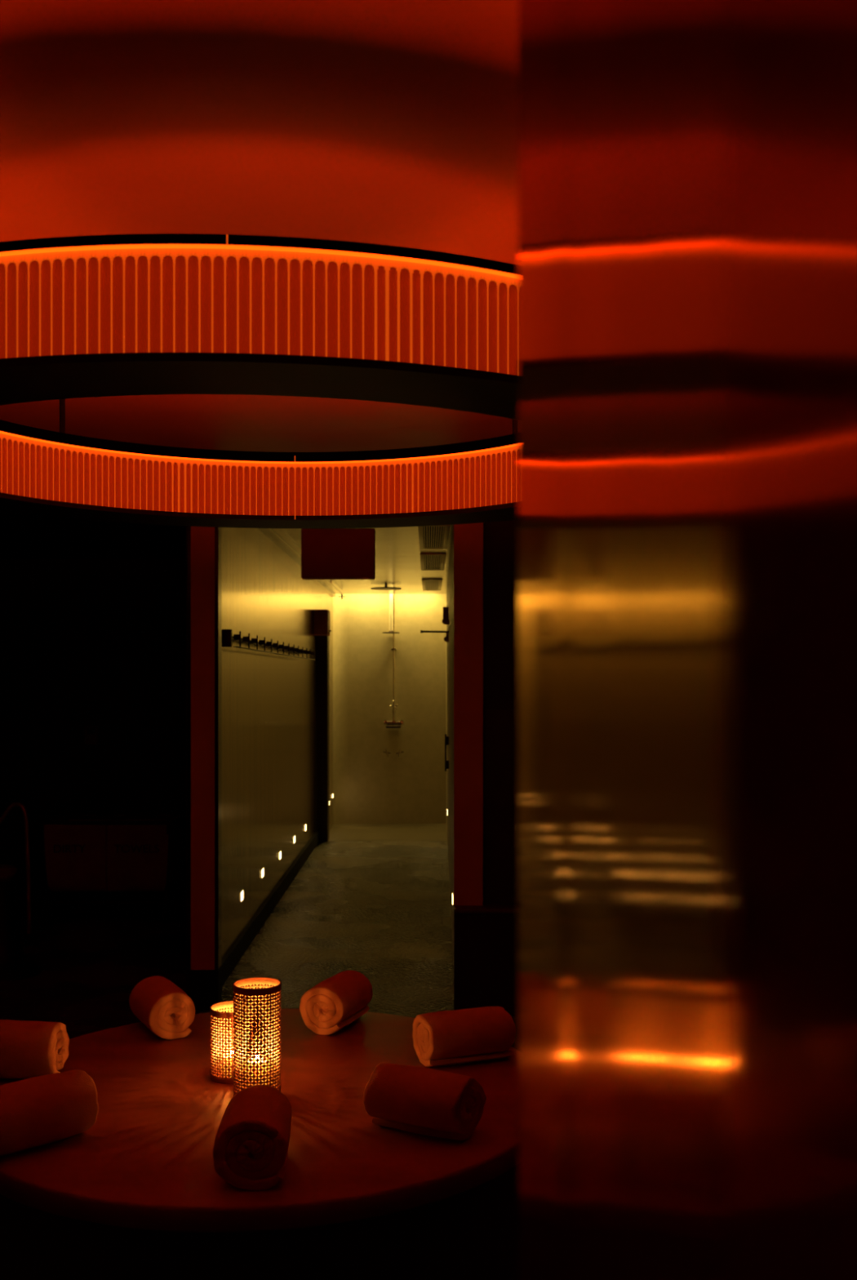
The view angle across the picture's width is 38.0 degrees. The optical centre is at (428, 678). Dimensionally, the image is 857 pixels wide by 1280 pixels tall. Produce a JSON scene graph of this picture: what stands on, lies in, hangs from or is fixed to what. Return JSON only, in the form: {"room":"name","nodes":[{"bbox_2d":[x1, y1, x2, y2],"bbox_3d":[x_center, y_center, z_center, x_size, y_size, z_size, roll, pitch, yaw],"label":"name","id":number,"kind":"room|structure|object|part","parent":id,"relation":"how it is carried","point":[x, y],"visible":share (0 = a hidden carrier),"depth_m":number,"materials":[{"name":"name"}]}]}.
{"room":"spa lounge","nodes":[
{"label":"spa lounge","id":0,"kind":"room"},
{"bbox_2d":[0,560,186,894],"bbox_3d":[-3.095,0.361,9.300,3.810,2.478,0.200,0,0,0],"label":"wall","id":1,"kind":"structure","parent":0,"point":[101,644],"depth_m":9.20,"materials":[{"name":"paint"}]},
{"bbox_2d":[186,525,187,995],"bbox_3d":[-1.145,0.360,10.300,0.090,2.640,8.400,0,0,0],"label":"wall","id":2,"kind":"structure","parent":0,"point":[186,526],"depth_m":6.10,"materials":[{"name":"paint"}]},
{"bbox_2d":[187,525,191,969],"bbox_3d":[-1.155,0.264,6.052,0.017,2.283,0.096,0,0,0],"label":"trim","id":3,"kind":"structure","parent":2,"relation":"attached to","point":[188,526],"depth_m":6.00,"materials":[{"name":"red wood"}]},
{"bbox_2d":[191,526,214,969],"bbox_3d":[-1.089,0.264,6.050,0.115,2.283,0.100,0,0,0],"label":"trim","id":4,"kind":"structure","parent":2,"relation":"attached to","point":[202,538],"depth_m":6.00,"materials":[{"name":"paint"}]},
{"bbox_2d":[187,964,222,1010],"bbox_3d":[-1.089,1.502,6.051,0.149,0.195,0.098,0,0,0],"label":"trim","id":5,"kind":"structure","parent":2,"relation":"attached to","point":[204,986],"depth_m":6.00,"materials":[{"name":"black"}]},
{"bbox_2d":[214,527,222,969],"bbox_3d":[-1.022,0.264,6.052,0.017,2.283,0.096,0,0,0],"label":"trim","id":6,"kind":"structure","parent":2,"relation":"attached to","point":[218,531],"depth_m":6.00,"materials":[{"name":"wood"}]},
{"bbox_2d":[222,830,319,986],"bbox_3d":[-1.081,1.545,9.175,0.018,0.110,6.050,0,0,0],"label":"baseboard","id":7,"kind":"structure","parent":2,"relation":"attached to","point":[232,958],"depth_m":8.07,"materials":[{"name":"black"}]},
{"bbox_2d":[222,527,333,959],"bbox_3d":[-1.095,0.360,10.250,0.010,2.640,8.300,0,0,0],"label":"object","id":8,"kind":"structure","parent":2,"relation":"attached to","point":[269,700],"depth_m":8.29,"materials":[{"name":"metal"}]},
{"bbox_2d":[240,888,243,902],"bbox_3d":[-1.089,1.269,7.264,0.003,0.070,0.108,0,0,0],"label":"step light","id":9,"kind":"object","parent":8,"relation":"attached to","point":[242,891],"visible":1,"depth_m":7.25,"materials":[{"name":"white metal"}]},
{"bbox_2d":[261,866,263,879],"bbox_3d":[-1.089,1.276,8.168,0.003,0.070,0.108,0,0,0],"label":"step light","id":10,"kind":"object","parent":8,"relation":"attached to","point":[262,868],"visible":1,"depth_m":8.14,"materials":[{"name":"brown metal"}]},
{"bbox_2d":[222,629,315,660],"bbox_3d":[-1.043,-0.206,8.685,0.094,0.092,4.630,0,0,0],"label":"hook rack","id":11,"kind":"object","parent":8,"relation":"attached to","point":[228,637],"visible":1,"depth_m":7.61,"materials":[{"name":"brown metal"}]},
{"bbox_3d":[-1.087,-0.218,8.700,0.005,0.010,4.600,0,0,0],"label":"rail","id":12,"kind":"part","parent":11,"relation":"part of","materials":[{"name":"brown metal"}]},
{"bbox_3d":[-1.000,-0.164,8.675,0.008,0.008,4.550,0,0,0],"label":"rod","id":13,"kind":"part","parent":11,"relation":"part of","materials":[{"name":"brown metal"}]},
{"bbox_2d":[313,609,331,635],"bbox_3d":[-1.012,-0.534,11.950,0.155,0.241,0.300,0,0,0],"label":"wall speaker","id":14,"kind":"object","parent":8,"relation":"attached to","point":[321,617],"visible":1,"depth_m":11.80,"materials":[{"name":"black plastic"}]},
{"bbox_2d":[253,528,335,596],"bbox_3d":[-1.075,-0.945,10.250,0.030,0.030,7.900,0,0,0],"label":"trim","id":15,"kind":"structure","parent":2,"relation":"attached to","point":[261,531],"depth_m":9.21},
{"bbox_2d":[317,635,328,841],"bbox_3d":[-1.040,0.589,12.300,0.100,2.022,0.200,0,0,0],"label":"trim","id":16,"kind":"structure","parent":2,"relation":"attached to","point":[322,641],"depth_m":12.20,"materials":[{"name":"brown metal"}]},
{"bbox_2d":[0,0,518,559],"bbox_3d":[-0.900,-0.938,3.700,8.200,0.120,11.400,0,0,0],"label":"ceiling","id":17,"kind":"structure","parent":0,"point":[390,122],"depth_m":2.06,"materials":[{"name":"red paint"}]},
{"bbox_2d":[0,233,518,528],"bbox_3d":[-0.353,-0.659,2.690,1.942,0.438,1.942,0,0,-34],"label":"ring chandelier","id":18,"kind":"object","parent":17,"relation":"hanging from","point":[91,316],"visible":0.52,"depth_m":1.81,"materials":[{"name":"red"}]},
{"bbox_3d":[-0.970,-0.750,3.296,0.014,0.256,0.014,0,0,0],"label":"hanger rod","id":19,"kind":"part","parent":18,"relation":"part of","materials":[{"name":"black"}]},
{"bbox_3d":[0.231,-0.750,3.328,0.014,0.256,0.014,0,0,0],"label":"hanger rod","id":20,"kind":"part","parent":18,"relation":"part of","materials":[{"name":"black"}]},
{"bbox_2d":[0,840,518,1050],"bbox_3d":[-0.900,1.700,5.120,8.200,0.200,14.240,0,0,0],"label":"floor","id":21,"kind":"structure","parent":0,"point":[380,911],"depth_m":7.52,"materials":[{"name":"grey concrete"}]},
{"bbox_2d":[0,802,39,947],"bbox_3d":[-2.596,1.171,7.450,0.529,0.859,0.116,0,0,0],"label":"handrail","id":22,"kind":"object","parent":21,"relation":"on","point":[29,943],"visible":0.95,"depth_m":7.44,"materials":[{"name":"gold metal"}]},
{"bbox_2d":[40,808,186,924],"bbox_3d":[-2.088,1.244,8.296,0.858,0.712,0.520,0,0,0],"label":"cabinet","id":23,"kind":"object","parent":21,"relation":"on","point":[86,853],"visible":1,"depth_m":8.06,"materials":[{"name":"black wood"}]},
{"bbox_2d":[0,1008,518,1279],"bbox_3d":[-0.345,1.225,2.605,1.210,0.750,1.210,0,0,0],"label":"round table","id":24,"kind":"object","parent":21,"relation":"on","point":[139,1193],"visible":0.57,"depth_m":2.18,"materials":[{"name":"wood"}]},
{"bbox_2d":[0,1019,69,1079],"bbox_3d":[-0.885,0.791,2.660,0.210,0.116,0.129,0,0,3],"label":"rolled towel","id":25,"kind":"object","parent":24,"relation":"on","point":[28,1049],"visible":0.99,"depth_m":2.61,"materials":[{"name":"fabric"}]},
{"bbox_2d":[0,1070,98,1155],"bbox_3d":[-0.732,0.791,2.262,0.241,0.117,0.126,0,0,-44],"label":"rolled towel","id":26,"kind":"object","parent":24,"relation":"on","point":[47,1108],"visible":1,"depth_m":2.24,"materials":[{"name":"fabric"}]},
{"bbox_2d":[128,975,195,1039],"bbox_3d":[-0.645,0.793,3.009,0.120,0.114,0.201,0,0,-27],"label":"rolled towel","id":27,"kind":"object","parent":24,"relation":"on","point":[162,1006],"visible":1,"depth_m":2.93,"materials":[{"name":"fabric"}]},
{"bbox_2d":[209,1000,255,1084],"bbox_3d":[-0.418,0.775,2.655,0.095,0.150,0.095,0,0,16],"label":"candle lantern","id":28,"kind":"object","parent":24,"relation":"on","point":[218,1018],"visible":0.59,"depth_m":2.61,"materials":[{"name":"metal"}]},
{"bbox_2d":[221,1047,240,1077],"bbox_3d":[-0.418,0.815,2.655,0.046,0.063,0.046,0,0,0],"label":"pillar candle","id":29,"kind":"object","parent":28,"relation":"in","point":[233,1047],"visible":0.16,"depth_m":2.64,"materials":[{"name":"beige wax"}]},
{"bbox_2d":[213,1084,291,1191],"bbox_3d":[-0.303,0.790,2.156,0.128,0.120,0.196,0,0,-3],"label":"rolled towel","id":30,"kind":"object","parent":24,"relation":"on","point":[252,1139],"visible":1,"depth_m":2.07,"materials":[{"name":"fabric"}]},
{"bbox_2d":[232,977,281,1095],"bbox_3d":[-0.347,0.734,2.525,0.097,0.232,0.097,0,0,11],"label":"candle lantern","id":31,"kind":"object","parent":24,"relation":"on","point":[274,990],"visible":0.93,"depth_m":2.49,"materials":[{"name":"perforated metal"}]},
{"bbox_2d":[245,1055,269,1088],"bbox_3d":[-0.347,0.800,2.525,0.048,0.091,0.048,0,0,0],"label":"pillar candle","id":32,"kind":"object","parent":31,"relation":"in","point":[255,1055],"visible":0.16,"depth_m":2.51,"materials":[{"name":"beige wax"}]},
{"bbox_2d":[299,969,373,1035],"bbox_3d":[-0.226,0.792,3.056,0.123,0.116,0.201,0,0,20],"label":"rolled towel","id":33,"kind":"object","parent":24,"relation":"on","point":[340,999],"visible":1,"depth_m":2.98,"materials":[{"name":"fabric"}]},
{"bbox_2d":[363,1062,486,1140],"bbox_3d":[-0.007,0.792,2.338,0.206,0.114,0.122,0,0,29],"label":"rolled towel","id":34,"kind":"object","parent":24,"relation":"on","point":[426,1101],"visible":1,"depth_m":2.30,"materials":[{"name":"fabric"}]},
{"bbox_2d":[412,1006,515,1066],"bbox_3d":[0.079,0.793,2.769,0.211,0.113,0.121,0,0,-21],"label":"rolled towel","id":35,"kind":"object","parent":24,"relation":"on","point":[463,1036],"visible":1,"depth_m":2.73,"materials":[{"name":"fabric"}]},
{"bbox_3d":[1.662,1.357,6.000,3.076,0.485,0.170,0,0,0],"label":"ledge","id":36,"kind":"object","parent":21,"relation":"on","visible":0},
{"bbox_2d":[453,902,518,913],"bbox_3d":[1.661,1.105,5.992,3.078,0.020,0.185,0,0,0],"label":"ledge","id":37,"kind":"object","parent":36,"relation":"on","point":[487,908],"visible":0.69,"depth_m":5.91,"materials":[{"name":"stone"}]},
{"bbox_2d":[262,524,452,594],"bbox_3d":[-0.295,-0.990,10.210,1.790,0.060,7.820,0,0,0],"label":"ceiling","id":38,"kind":"structure","parent":0,"point":[397,551],"depth_m":10.33,"materials":[{"name":"white paint"}]},
{"bbox_2d":[267,528,342,599],"bbox_3d":[-0.949,-0.911,10.015,0.089,0.095,7.230,0,0,0],"label":"pipe","id":39,"kind":"object","parent":38,"relation":"attached to","point":[271,530],"visible":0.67,"depth_m":8.77,"materials":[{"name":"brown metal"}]},
{"bbox_2d":[301,528,375,579],"bbox_3d":[-0.507,-0.759,7.000,0.414,0.402,0.060,0,0,0],"label":"hanging sign","id":40,"kind":"object","parent":38,"relation":"hanging from","point":[334,553],"visible":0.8,"depth_m":6.97,"materials":[{"name":"red"}]},
{"bbox_2d":[422,578,442,591],"bbox_3d":[0.035,-0.954,12.695,0.200,0.012,1.490,0,0,0],"label":"ceiling vent","id":41,"kind":"object","parent":38,"relation":"in","point":[428,584],"visible":1,"depth_m":12.62,"materials":[{"name":"beige metal"}]},
{"bbox_2d":[420,553,446,570],"bbox_3d":[0.035,-0.954,10.225,0.200,0.012,1.390,0,0,0],"label":"ceiling vent","id":42,"kind":"object","parent":38,"relation":"in","point":[428,562],"visible":1,"depth_m":10.14,"materials":[{"name":"beige metal"}]},
{"bbox_2d":[417,524,450,549],"bbox_3d":[0.035,-0.954,8.420,0.200,0.012,1.400,0,0,0],"label":"ceiling vent","id":43,"kind":"object","parent":38,"relation":"in","point":[430,537],"visible":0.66,"depth_m":8.37,"materials":[{"name":"beige metal"}]},
{"bbox_2d":[328,823,447,840],"bbox_3d":[-0.400,1.740,13.420,2.000,0.120,2.360,0,0,0],"label":"floor","id":44,"kind":"structure","parent":0,"point":[340,832],"depth_m":13.60,"materials":[{"name":"grey concrete"}]},
{"bbox_2d":[333,594,446,825],"bbox_3d":[-0.250,0.285,14.385,1.700,2.790,0.330,0,0,0],"label":"wall","id":45,"kind":"structure","parent":0,"point":[370,786],"depth_m":14.40,"materials":[{"name":"paint"}]},
{"bbox_2d":[382,594,404,756],"bbox_3d":[-0.406,-0.099,14.275,0.248,2.002,0.250,0,0,0],"label":"shower column","id":46,"kind":"structure","parent":45,"relation":"attached to","point":[393,723],"depth_m":14.31,"materials":[{"name":"silver metal"}]},
{"bbox_2d":[370,585,401,590],"bbox_3d":[-0.437,-0.940,12.800,0.320,0.040,0.320,0,0,0],"label":"shower head","id":47,"kind":"object","parent":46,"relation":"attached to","point":[385,588],"visible":1,"depth_m":12.79},
{"bbox_3d":[-0.478,0.855,14.348,0.094,0.095,0.094,0,0,0],"label":"cross handle","id":48,"kind":"part","parent":46,"relation":"part of","materials":[{"name":"silver metal"}]},
{"bbox_3d":[-0.400,0.425,14.340,0.040,0.250,0.040,0,0,0],"label":"valve stem","id":49,"kind":"part","parent":46,"relation":"part of","materials":[{"name":"silver metal"}]},
{"bbox_2d":[386,724,401,728],"bbox_3d":[-0.400,0.551,14.273,0.170,0.027,0.245,0,0,0],"label":"shelf","id":50,"kind":"object","parent":46,"relation":"attached to","point":[388,726],"depth_m":14.15,"materials":[{"name":"brown metal"}]},
{"bbox_3d":[-0.399,0.308,14.300,0.092,0.116,0.053,0,0,0],"label":"diverter handle","id":51,"kind":"part","parent":46,"relation":"part of","materials":[{"name":"silver metal"}]},
{"bbox_3d":[-0.332,0.855,14.348,0.094,0.095,0.094,0,0,0],"label":"cross handle","id":52,"kind":"part","parent":46,"relation":"part of","materials":[{"name":"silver metal"}]},
{"bbox_2d":[446,524,453,959],"bbox_3d":[0.317,0.360,10.250,0.295,2.640,8.303,0,0,0],"label":"wall","id":53,"kind":"structure","parent":0,"point":[450,589],"depth_m":8.55,"materials":[{"name":"paint"}]},
{"bbox_2d":[420,630,448,641],"bbox_3d":[0.060,-0.355,10.400,0.254,0.099,0.060,0,0,0],"label":"bar","id":54,"kind":"object","parent":53,"relation":"attached to","point":[446,637],"visible":0.89,"depth_m":10.39,"materials":[{"name":"brown metal"}]},
{"bbox_3d":[0.051,-0.392,10.400,0.237,0.026,0.026,0,0,0],"label":"arm","id":55,"kind":"part","parent":54,"relation":"part of","materials":[{"name":"brown metal"}]},
{"bbox_3d":[0.157,-0.348,10.400,0.060,0.084,0.060,0,0,0],"label":"knob","id":56,"kind":"part","parent":54,"relation":"part of","materials":[{"name":"black metal"}]},
{"bbox_2d":[442,606,448,624],"bbox_3d":[0.147,-0.512,10.200,0.072,0.145,0.080,0,0,0],"label":"bell","id":57,"kind":"object","parent":53,"relation":"attached to","point":[446,620],"visible":0.91,"depth_m":10.16,"materials":[{"name":"black metal"}]},
{"bbox_2d":[444,733,448,771],"bbox_3d":[0.154,0.620,10.400,0.036,0.310,0.020,0,0,0],"label":"handle","id":58,"kind":"object","parent":53,"relation":"attached to","point":[446,738],"visible":0.79,"depth_m":10.39,"materials":[{"name":"brown metal"}]},
{"bbox_2d":[483,519,518,710],"bbox_3d":[1.735,0.361,6.200,2.930,2.478,0.200,0,0,0],"label":"wall","id":59,"kind":"structure","parent":0,"point":[500,539],"depth_m":6.10,"materials":[{"name":"paint"}]},
{"bbox_2d":[453,522,483,905],"bbox_3d":[0.193,0.108,6.050,0.138,1.973,0.100,0,0,0],"label":"trim","id":60,"kind":"structure","parent":59,"relation":"attached to","point":[468,537],"depth_m":6.00,"materials":[{"name":"paint"}]},
{"bbox_2d":[483,710,518,902],"bbox_3d":[1.735,0.627,6.093,2.930,0.945,0.015,0,0,0],"label":"wall","id":61,"kind":"structure","parent":59,"relation":"attached to","point":[500,727],"depth_m":6.08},
{"bbox_2d":[518,0,856,1279],"bbox_3d":[0.089,0.361,-0.790,0.122,2.478,2.419,0,0,0],"label":"wall","id":62,"kind":"structure","parent":0,"point":[687,169],"depth_m":0.14,"materials":[{"name":"brown"}]}
]}

